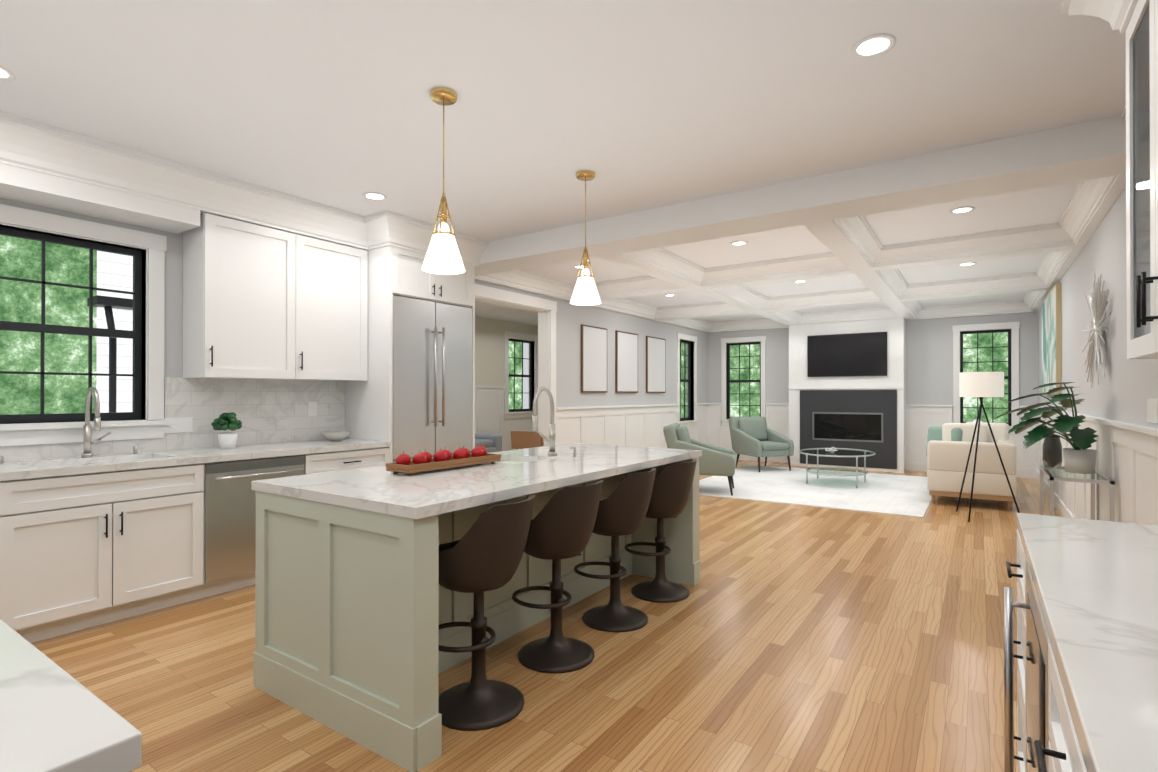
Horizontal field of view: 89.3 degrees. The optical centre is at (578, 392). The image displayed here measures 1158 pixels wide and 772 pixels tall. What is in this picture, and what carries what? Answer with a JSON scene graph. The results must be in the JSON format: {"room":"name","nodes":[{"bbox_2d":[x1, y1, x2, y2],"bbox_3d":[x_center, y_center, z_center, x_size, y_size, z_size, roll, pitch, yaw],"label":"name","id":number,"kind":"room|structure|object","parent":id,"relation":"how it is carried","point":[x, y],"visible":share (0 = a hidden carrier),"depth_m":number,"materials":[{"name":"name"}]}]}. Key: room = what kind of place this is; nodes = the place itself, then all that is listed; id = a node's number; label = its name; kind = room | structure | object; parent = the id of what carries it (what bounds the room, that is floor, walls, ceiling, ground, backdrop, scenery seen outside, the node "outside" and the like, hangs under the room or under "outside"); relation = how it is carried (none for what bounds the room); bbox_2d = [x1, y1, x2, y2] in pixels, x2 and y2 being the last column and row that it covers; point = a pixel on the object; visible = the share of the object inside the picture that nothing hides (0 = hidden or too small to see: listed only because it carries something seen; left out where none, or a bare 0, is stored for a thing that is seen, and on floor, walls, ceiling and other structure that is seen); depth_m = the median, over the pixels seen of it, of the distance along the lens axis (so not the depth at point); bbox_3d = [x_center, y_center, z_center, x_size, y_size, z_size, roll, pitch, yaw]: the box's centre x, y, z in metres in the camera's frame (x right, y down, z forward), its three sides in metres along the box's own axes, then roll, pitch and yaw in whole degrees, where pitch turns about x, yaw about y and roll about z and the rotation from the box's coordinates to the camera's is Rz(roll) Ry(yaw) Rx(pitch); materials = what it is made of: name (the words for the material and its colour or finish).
{"room":"kitchen and living room","nodes":[
{"label":"kitchen and living room","id":0,"kind":"room"},
{"bbox_2d":[0,198,707,426],"bbox_3d":[-1.132,-0.103,6.713,0.160,2.860,13.520,0,0,34],"label":"wall","id":1,"kind":"structure","parent":0,"point":[571,319],"depth_m":8.14,"materials":[{"name":"grey paint"}]},
{"bbox_2d":[0,204,168,445],"bbox_3d":[-3.166,-0.382,3.647,0.155,1.385,1.020,0,0,34],"label":"kitchen window","id":2,"kind":"structure","parent":1,"relation":"in","point":[136,334],"depth_m":3.78,"materials":[{"name":"black"}]},
{"bbox_2d":[0,377,344,461],"bbox_3d":[-2.977,0.149,3.861,0.014,0.507,3.210,0,0,34],"label":"backsplash","id":3,"kind":"structure","parent":1,"relation":"attached to","point":[267,411],"depth_m":4.42,"materials":[{"name":"tile"}]},
{"bbox_2d":[183,213,367,380],"bbox_3d":[-2.286,-0.656,4.557,0.367,1.110,1.274,0,0,34],"label":"upper cabinet","id":4,"kind":"object","parent":1,"relation":"attached to","point":[260,302],"visible":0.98,"depth_m":4.32,"materials":[{"name":"white paint"}]},
{"bbox_2d":[475,284,556,445],"bbox_3d":[-0.872,0.064,7.092,0.218,2.530,1.740,0,0,34],"label":"door frame","id":5,"kind":"structure","parent":1,"relation":"attached to","point":[546,309],"depth_m":7.66,"materials":[{"name":"white paint"}]},
{"bbox_2d":[0,0,1137,266],"bbox_3d":[-0.887,-1.286,2.162,5.390,0.330,5.955,0,0,34],"label":"crown molding","id":6,"kind":"structure","parent":1,"relation":"attached to","point":[52,168],"depth_m":3.65,"materials":[{"name":"white paint"}]},
{"bbox_2d":[581,324,606,392],"bbox_3d":[0.226,-0.475,8.530,0.031,0.960,0.670,0,0,34],"label":"picture frame","id":7,"kind":"object","parent":1,"relation":"attached to","point":[593,359],"visible":1,"depth_m":8.48,"materials":[{"name":"brown wood"}]},
{"bbox_2d":[615,330,637,392],"bbox_3d":[0.765,-0.472,9.318,0.031,0.960,0.680,0,0,34],"label":"picture frame","id":8,"kind":"object","parent":1,"relation":"attached to","point":[626,362],"visible":1,"depth_m":9.27,"materials":[{"name":"brown wood"}]},
{"bbox_2d":[556,403,708,447],"bbox_3d":[1.190,0.776,9.919,0.050,1.128,5.280,0,0,34],"label":"wainscot","id":9,"kind":"structure","parent":1,"relation":"attached to","point":[636,425],"depth_m":9.18,"materials":[{"name":"white paint"}]},
{"bbox_2d":[646,336,665,392],"bbox_3d":[1.335,-0.469,10.152,0.031,0.960,0.700,0,0,34],"label":"picture frame","id":10,"kind":"object","parent":1,"relation":"attached to","point":[655,364],"visible":1,"depth_m":10.10,"materials":[{"name":"brown wood"}]},
{"bbox_2d":[676,333,698,439],"bbox_3d":[2.044,0.123,11.264,0.155,2.445,0.930,0,0,34],"label":"window","id":11,"kind":"structure","parent":1,"relation":"in","point":[689,381],"depth_m":11.42,"materials":[{"name":"grey wood"}]},
{"bbox_2d":[475,317,537,450],"bbox_3d":[-1.666,-0.094,8.865,3.150,2.860,7.270,0,0,34],"label":"wall","id":12,"kind":"structure","parent":0,"point":[489,377],"depth_m":11.37,"materials":[{"name":"beige paint"}]},
{"bbox_2d":[504,331,537,418],"bbox_3d":[-1.205,-0.344,12.095,0.155,1.735,1.120,0,0,34],"label":"window","id":13,"kind":"structure","parent":12,"relation":"attached to","point":[530,342],"depth_m":12.09,"materials":[{"name":"grey"}]},
{"bbox_2d":[31,460,1060,771],"bbox_3d":[1.158,1.346,5.141,5.710,0.050,13.520,0,0,34],"label":"floor","id":14,"kind":"structure","parent":0,"point":[793,638],"depth_m":2.77,"materials":[{"name":"brown wood"}]},
{"bbox_2d":[0,482,19,633],"bbox_3d":[-3.254,0.876,2.903,0.628,0.873,0.540,0,0,34],"label":"base cabinet","id":15,"kind":"object","parent":14,"relation":"on","point":[9,491],"depth_m":2.94,"materials":[{"name":"white paint"}]},
{"bbox_2d":[0,619,141,771],"bbox_3d":[-2.284,0.850,1.471,3.846,0.913,0.692,0,0,34],"label":"countertop","id":16,"kind":"structure","parent":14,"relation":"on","point":[54,717],"depth_m":0.69,"materials":[{"name":"white stone"}]},
{"bbox_2d":[20,458,207,642],"bbox_3d":[-2.891,0.878,3.434,0.628,0.873,1.007,0,0,34],"label":"base cabinet","id":17,"kind":"object","parent":14,"relation":"on","point":[88,539],"depth_m":3.28,"materials":[{"name":"white paint"}]},
{"bbox_2d":[0,438,390,481],"bbox_3d":[-2.606,0.423,3.840,0.641,0.040,2.816,0,0,34],"label":"countertop","id":18,"kind":"structure","parent":17,"relation":"on","point":[87,463],"depth_m":3.67,"materials":[{"name":"white stone"}]},
{"bbox_2d":[211,412,241,448],"bbox_3d":[-2.528,0.274,4.213,0.196,0.259,0.191,0,0,34],"label":"potted plant","id":19,"kind":"object","parent":18,"relation":"on","point":[226,421],"visible":1,"depth_m":4.17,"materials":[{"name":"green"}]},
{"bbox_2d":[322,431,350,440],"bbox_3d":[-2.030,0.369,4.903,0.230,0.075,0.230,0,0,34],"label":"bowl","id":20,"kind":"object","parent":18,"relation":"on","point":[336,435],"visible":1,"depth_m":4.84,"materials":[{"name":"white ceramic"}]},
{"bbox_2d":[208,454,307,595],"bbox_3d":[-2.438,0.880,4.095,0.628,0.873,0.730,0,0,34],"label":"dishwasher","id":21,"kind":"object","parent":14,"relation":"on","point":[231,499],"depth_m":3.83,"materials":[{"name":"silver metal"}]},
{"bbox_2d":[308,446,390,473],"bbox_3d":[-2.024,0.883,4.701,0.628,0.873,0.736,0,0,34],"label":"base cabinet","id":22,"kind":"object","parent":14,"relation":"on","point":[343,459],"depth_m":4.50,"materials":[{"name":"white paint"}]},
{"bbox_2d":[345,245,474,462],"bbox_3d":[-1.513,0.047,5.404,0.683,2.550,0.990,0,0,34],"label":"tall cabinet","id":23,"kind":"object","parent":14,"relation":"on","point":[413,395],"visible":0.56,"depth_m":5.09,"materials":[{"name":"white paint"}]},
{"bbox_2d":[251,455,701,771],"bbox_3d":[-0.301,0.877,3.348,1.075,0.873,2.510,0,0,34],"label":"kitchen island","id":24,"kind":"object","parent":14,"relation":"on","point":[356,604],"depth_m":2.33,"materials":[{"name":"sage green painted wood"},{"name":"white marble-look quartz"}]},
{"bbox_2d":[251,443,701,514],"bbox_3d":[-0.306,0.421,3.354,1.104,0.040,2.510,0,0,34],"label":"island countertop","id":25,"kind":"structure","parent":24,"relation":"on","point":[419,493],"depth_m":2.71,"materials":[{"name":"white stone"}]},
{"bbox_2d":[386,446,500,474],"bbox_3d":[-0.693,0.344,3.086,0.170,0.110,0.650,0,0,34],"label":"tray","id":26,"kind":"object","parent":25,"relation":"on","point":[426,461],"visible":1,"depth_m":2.99,"materials":[{"name":"brown wood"}]},
{"bbox_2d":[438,494,534,730],"bbox_3d":[-0.430,0.873,2.459,0.500,0.875,0.461,0,0,26],"label":"stool","id":27,"kind":"object","parent":14,"relation":"on","point":[482,555],"visible":0.92,"depth_m":2.33,"materials":[{"name":"brown leather"}]},
{"bbox_2d":[510,431,543,449],"bbox_3d":[-0.442,0.880,6.603,0.426,0.896,0.522,0,0,34],"label":"wood chair","id":28,"kind":"object","parent":14,"relation":"on","point":[522,439],"visible":0.23,"depth_m":6.44,"materials":[{"name":"brown wood"}]},
{"bbox_2d":[512,480,602,672],"bbox_3d":[-0.120,0.875,2.929,0.500,0.875,0.460,0,0,38],"label":"stool","id":29,"kind":"object","parent":14,"relation":"on","point":[562,523],"visible":0.96,"depth_m":2.79,"materials":[{"name":"brown leather"}]},
{"bbox_2d":[574,468,655,632],"bbox_3d":[0.200,0.877,3.399,0.500,0.875,0.460,0,0,31],"label":"stool","id":30,"kind":"object","parent":14,"relation":"on","point":[623,508],"visible":0.81,"depth_m":3.26,"materials":[{"name":"brown leather"}]},
{"bbox_2d":[624,460,696,602],"bbox_3d":[0.526,0.878,3.857,0.500,0.875,0.461,0,0,40],"label":"stool","id":31,"kind":"object","parent":14,"relation":"on","point":[672,486],"visible":0.83,"depth_m":3.71,"materials":[{"name":"brown leather"}]},
{"bbox_2d":[699,465,931,517],"bbox_3d":[3.379,1.328,8.468,3.000,0.012,3.500,0,0,34],"label":"rug","id":32,"kind":"object","parent":14,"relation":"on","point":[901,495],"visible":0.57,"depth_m":7.95,"materials":[{"name":"white carpet"}]},
{"bbox_2d":[663,423,736,495],"bbox_3d":[1.638,0.876,7.876,0.921,0.891,0.730,0,0,16],"label":"armchair","id":33,"kind":"object","parent":32,"relation":"on","point":[714,460],"visible":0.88,"depth_m":7.53,"materials":[{"name":"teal fabric"}]},
{"bbox_2d":[729,417,793,471],"bbox_3d":[3.154,0.886,10.195,0.730,0.891,0.921,0,0,-18],"label":"armchair","id":34,"kind":"object","parent":32,"relation":"on","point":[755,437],"visible":0.96,"depth_m":10.16,"materials":[{"name":"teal fabric"}]},
{"bbox_2d":[798,447,875,487],"bbox_3d":[3.743,1.058,8.523,1.022,0.528,1.262,0,0,34],"label":"coffee table","id":35,"kind":"object","parent":32,"relation":"on","point":[865,472],"visible":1,"depth_m":8.42,"materials":[{"name":"clear glass"}]},
{"bbox_2d":[926,419,1016,509],"bbox_3d":[5.036,0.839,7.549,0.884,0.957,2.050,0,0,34],"label":"sofa","id":36,"kind":"object","parent":32,"relation":"on","point":[948,448],"visible":0.96,"depth_m":6.76,"materials":[{"name":"beige fabric"}]},
{"bbox_2d":[956,372,1019,521],"bbox_3d":[4.276,0.559,6.125,0.587,1.537,0.596,0,0,34],"label":"floor lamp","id":37,"kind":"object","parent":14,"relation":"on","point":[981,385],"visible":1,"depth_m":6.09,"materials":[{"name":"black metal"}]},
{"bbox_2d":[1008,529,1023,771],"bbox_3d":[1.565,0.870,1.542,0.645,0.872,0.466,0,0,34],"label":"base cabinet","id":38,"kind":"object","parent":14,"relation":"on","point":[1010,574],"depth_m":1.51,"materials":[{"name":"white paint"}]},
{"bbox_2d":[1016,549,1043,771],"bbox_3d":[1.264,0.869,1.103,0.645,0.872,0.598,0,0,34],"label":"base cabinet","id":39,"kind":"object","parent":14,"relation":"on","point":[1028,609],"depth_m":1.52,"materials":[{"name":"white paint"}]},
{"bbox_2d":[1036,625,1087,771],"bbox_3d":[0.926,0.867,0.608,0.645,0.872,0.601,0,0,34],"label":"base cabinet","id":40,"kind":"object","parent":14,"relation":"on","point":[1057,747],"depth_m":0.98,"materials":[{"name":"white paint"}]},
{"bbox_2d":[1016,513,1157,771],"bbox_3d":[0.546,0.408,0.053,0.643,0.040,4.096,0,0,34],"label":"countertop","id":41,"kind":"structure","parent":40,"relation":"on","point":[1096,582],"depth_m":0.99,"materials":[{"name":"white stone"}]},
{"bbox_2d":[1040,465,1114,521],"bbox_3d":[3.501,0.942,4.146,0.322,0.750,0.800,0,0,34],"label":"console table","id":42,"kind":"object","parent":14,"relation":"on","point":[1091,480],"visible":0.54,"depth_m":3.91,"materials":[{"name":"silver metal"}]},
{"bbox_2d":[993,382,1097,473],"bbox_3d":[3.357,0.248,4.238,0.590,0.637,0.658,0,0,34],"label":"monstera plant","id":43,"kind":"object","parent":42,"relation":"on","point":[1079,457],"visible":1,"depth_m":4.10,"materials":[{"name":"green plant"}]},
{"bbox_2d":[1042,435,1062,467],"bbox_3d":[3.601,0.447,4.456,0.120,0.240,0.120,0,0,34],"label":"vase","id":44,"kind":"object","parent":42,"relation":"on","point":[1052,452],"visible":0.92,"depth_m":4.41,"materials":[{"name":"grey glass"}]},
{"bbox_2d":[0,0,1125,325],"bbox_3d":[-0.142,-1.485,6.042,8.860,0.100,13.520,0,0,34],"label":"ceiling","id":45,"kind":"structure","parent":0,"point":[642,104],"depth_m":2.89,"materials":[{"name":"white paint"}]},
{"bbox_2d":[0,66,15,80],"bbox_3d":[-2.645,-1.445,2.629,0.168,0.005,0.168,0,0,7],"label":"recessed light","id":46,"kind":"object","parent":45,"relation":"in","point":[5,74],"depth_m":2.67,"materials":[{"name":"white"}]},
{"bbox_2d":[363,192,386,200],"bbox_3d":[-1.499,-1.439,4.304,0.168,0.005,0.168,0,0,7],"label":"recessed light","id":47,"kind":"object","parent":45,"relation":"in","point":[369,195],"depth_m":4.31,"materials":[{"name":"white"}]},
{"bbox_2d":[421,87,464,274],"bbox_3d":[-0.657,-1.019,2.842,0.208,0.856,0.208,0,0,34],"label":"pendant light","id":48,"kind":"object","parent":45,"relation":"hanging from","point":[443,256],"visible":1,"depth_m":2.80,"materials":[{"name":"white glass"}]},
{"bbox_2d":[570,170,600,305],"bbox_3d":[0.043,-1.015,3.866,0.208,0.856,0.208,0,0,34],"label":"pendant light","id":49,"kind":"object","parent":45,"relation":"hanging from","point":[585,292],"visible":1,"depth_m":3.82,"materials":[{"name":"white glass"}]},
{"bbox_2d":[730,241,747,245],"bbox_3d":[1.542,-1.433,5.642,0.168,0.005,0.168,0,0,7],"label":"recessed light","id":50,"kind":"object","parent":45,"relation":"in","point":[737,243],"depth_m":5.65,"materials":[{"name":"white"}]},
{"bbox_2d":[793,280,806,282],"bbox_3d":[2.851,-1.426,7.557,0.168,0.005,0.168,0,0,7],"label":"recessed light","id":51,"kind":"object","parent":45,"relation":"in","point":[799,281],"depth_m":7.54,"materials":[{"name":"white"}]},
{"bbox_2d":[475,116,1125,332],"bbox_3d":[2.801,-1.329,7.554,5.390,0.200,7.380,0,0,34],"label":"ceiling beams","id":52,"kind":"structure","parent":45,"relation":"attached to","point":[815,206],"depth_m":4.20,"materials":[{"name":"white paint"}]},
{"bbox_2d":[475,175,1117,331],"bbox_3d":[2.894,-1.346,7.690,5.250,0.165,6.910,0,0,34],"label":"crown molding","id":53,"kind":"structure","parent":52,"relation":"attached to","point":[1086,198],"depth_m":6.89,"materials":[{"name":"white paint"}]},
{"bbox_2d":[851,33,895,58],"bbox_3d":[1.230,-1.446,2.449,0.168,0.005,0.168,0,0,25],"label":"recessed light","id":54,"kind":"object","parent":45,"relation":"in","point":[872,45],"depth_m":2.45,"materials":[{"name":"white"}]},
{"bbox_2d":[950,206,974,213],"bbox_3d":[3.027,-1.438,4.625,0.168,0.005,0.168,0,0,25],"label":"recessed light","id":55,"kind":"object","parent":45,"relation":"in","point":[960,210],"depth_m":4.62,"materials":[{"name":"white"}]},
{"bbox_2d":[959,262,976,265],"bbox_3d":[4.337,-1.430,6.541,0.168,0.005,0.168,0,0,25],"label":"recessed light","id":56,"kind":"object","parent":45,"relation":"in","point":[969,263],"depth_m":6.54,"materials":[{"name":"white"}]},
{"bbox_2d":[789,318,905,472],"bbox_3d":[4.745,-0.038,10.435,1.860,2.760,0.420,0,0,34],"label":"wall","id":57,"kind":"structure","parent":0,"point":[895,377],"depth_m":10.20,"materials":[{"name":"white paint"}]},
{"bbox_2d":[807,332,886,376],"bbox_3d":[4.663,-0.649,10.229,1.280,0.740,0.046,0,0,34],"label":"screen","id":58,"kind":"object","parent":57,"relation":"attached to","point":[857,354],"visible":1,"depth_m":10.19,"materials":[{"name":"black glass"}]},
{"bbox_2d":[800,390,896,468],"bbox_3d":[4.668,0.626,10.232,1.560,1.330,0.035,0,0,34],"label":"fireplace surround","id":59,"kind":"object","parent":57,"relation":"attached to","point":[860,419],"visible":1,"depth_m":10.19,"materials":[{"name":"grey stone"}]},
{"bbox_2d":[708,312,1037,434],"bbox_3d":[4.929,-0.087,10.661,5.390,2.860,0.160,0,0,34],"label":"wall","id":60,"kind":"structure","parent":0,"point":[929,361],"depth_m":9.92,"materials":[{"name":"grey paint"}]},
{"bbox_2d":[720,336,765,460],"bbox_3d":[3.294,0.125,11.714,0.930,2.445,0.155,0,0,34],"label":"window","id":61,"kind":"structure","parent":60,"relation":"in","point":[729,381],"depth_m":11.81,"materials":[{"name":"grey"}]},
{"bbox_2d":[708,403,1035,478],"bbox_3d":[4.870,0.779,10.571,5.390,1.128,0.050,0,0,34],"label":"wainscot","id":62,"kind":"structure","parent":60,"relation":"attached to","point":[921,420],"depth_m":9.99,"materials":[{"name":"white paint"}]},
{"bbox_2d":[952,322,1019,477],"bbox_3d":[6.571,0.116,9.473,0.910,2.445,0.155,0,0,34],"label":"window","id":63,"kind":"structure","parent":60,"relation":"in","point":[1009,346],"depth_m":9.38,"materials":[{"name":"white wood"}]},
{"bbox_2d":[1038,187,1157,428],"bbox_3d":[3.449,-0.115,3.580,0.160,2.860,13.520,0,0,34],"label":"wall","id":64,"kind":"structure","parent":0,"point":[1124,389],"depth_m":4.19,"materials":[{"name":"grey paint"}]},
{"bbox_2d":[1042,282,1060,394],"bbox_3d":[5.801,-0.591,7.207,0.046,1.240,1.800,0,0,34],"label":"framed picture","id":65,"kind":"object","parent":64,"relation":"attached to","point":[1051,337],"visible":0.82,"depth_m":6.80,"materials":[{"name":"gold metal"}]},
{"bbox_2d":[1082,270,1110,388],"bbox_3d":[3.793,-0.468,4.306,0.056,0.883,1.014,0,0,34],"label":"wall sculpture","id":66,"kind":"object","parent":64,"relation":"attached to","point":[1095,352],"visible":1,"depth_m":4.23,"materials":[{"name":"silver metal"}]},
{"bbox_2d":[1036,406,1157,525],"bbox_3d":[4.604,0.758,5.452,0.050,1.128,8.800,0,0,34],"label":"wainscot","id":67,"kind":"structure","parent":64,"relation":"attached to","point":[1127,458],"depth_m":3.77,"materials":[{"name":"white paint"}]},
{"bbox_2d":[1126,0,1157,358],"bbox_3d":[0.741,-0.674,0.095,0.367,1.110,4.376,0,0,34],"label":"upper cabinet","id":68,"kind":"object","parent":64,"relation":"attached to","point":[1142,175],"visible":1,"depth_m":1.87,"materials":[{"name":"white paint"}]},
{"bbox_2d":[1147,398,1157,422],"bbox_3d":[2.971,0.095,3.030,0.007,0.125,0.214,0,0,34],"label":"switch plate","id":69,"kind":"object","parent":64,"relation":"attached to","point":[1152,410],"visible":0.92,"depth_m":3.03,"materials":[{"name":"white plastic"}]},
{"bbox_3d":[-1.666,1.361,8.860,3.150,0.050,7.270,0,0,34],"label":"floor","id":70,"kind":"structure","parent":0,"visible":0},
{"bbox_2d":[475,433,501,452],"bbox_3d":[-2.304,0.908,9.389,0.920,0.860,2.200,0,0,34],"label":"sofa","id":71,"kind":"object","parent":70,"relation":"on","point":[490,443],"visible":0.06,"depth_m":9.92,"materials":[{"name":"grey"}]},
{"label":"outside","id":72,"kind":"structure","parent":0,"visible":0},
{"bbox_2d":[0,235,1007,422],"bbox_3d":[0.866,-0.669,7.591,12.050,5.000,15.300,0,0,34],"label":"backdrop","id":73,"kind":"structure","parent":72,"point":[20,258],"depth_m":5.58,"materials":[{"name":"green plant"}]},
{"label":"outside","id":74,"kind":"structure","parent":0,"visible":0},
{"bbox_2d":[87,251,132,412],"bbox_3d":[-3.600,-0.123,6.639,0.250,3.900,3.070,0,0,34],"label":"house","id":75,"kind":"structure","parent":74,"point":[114,309],"depth_m":5.54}
]}

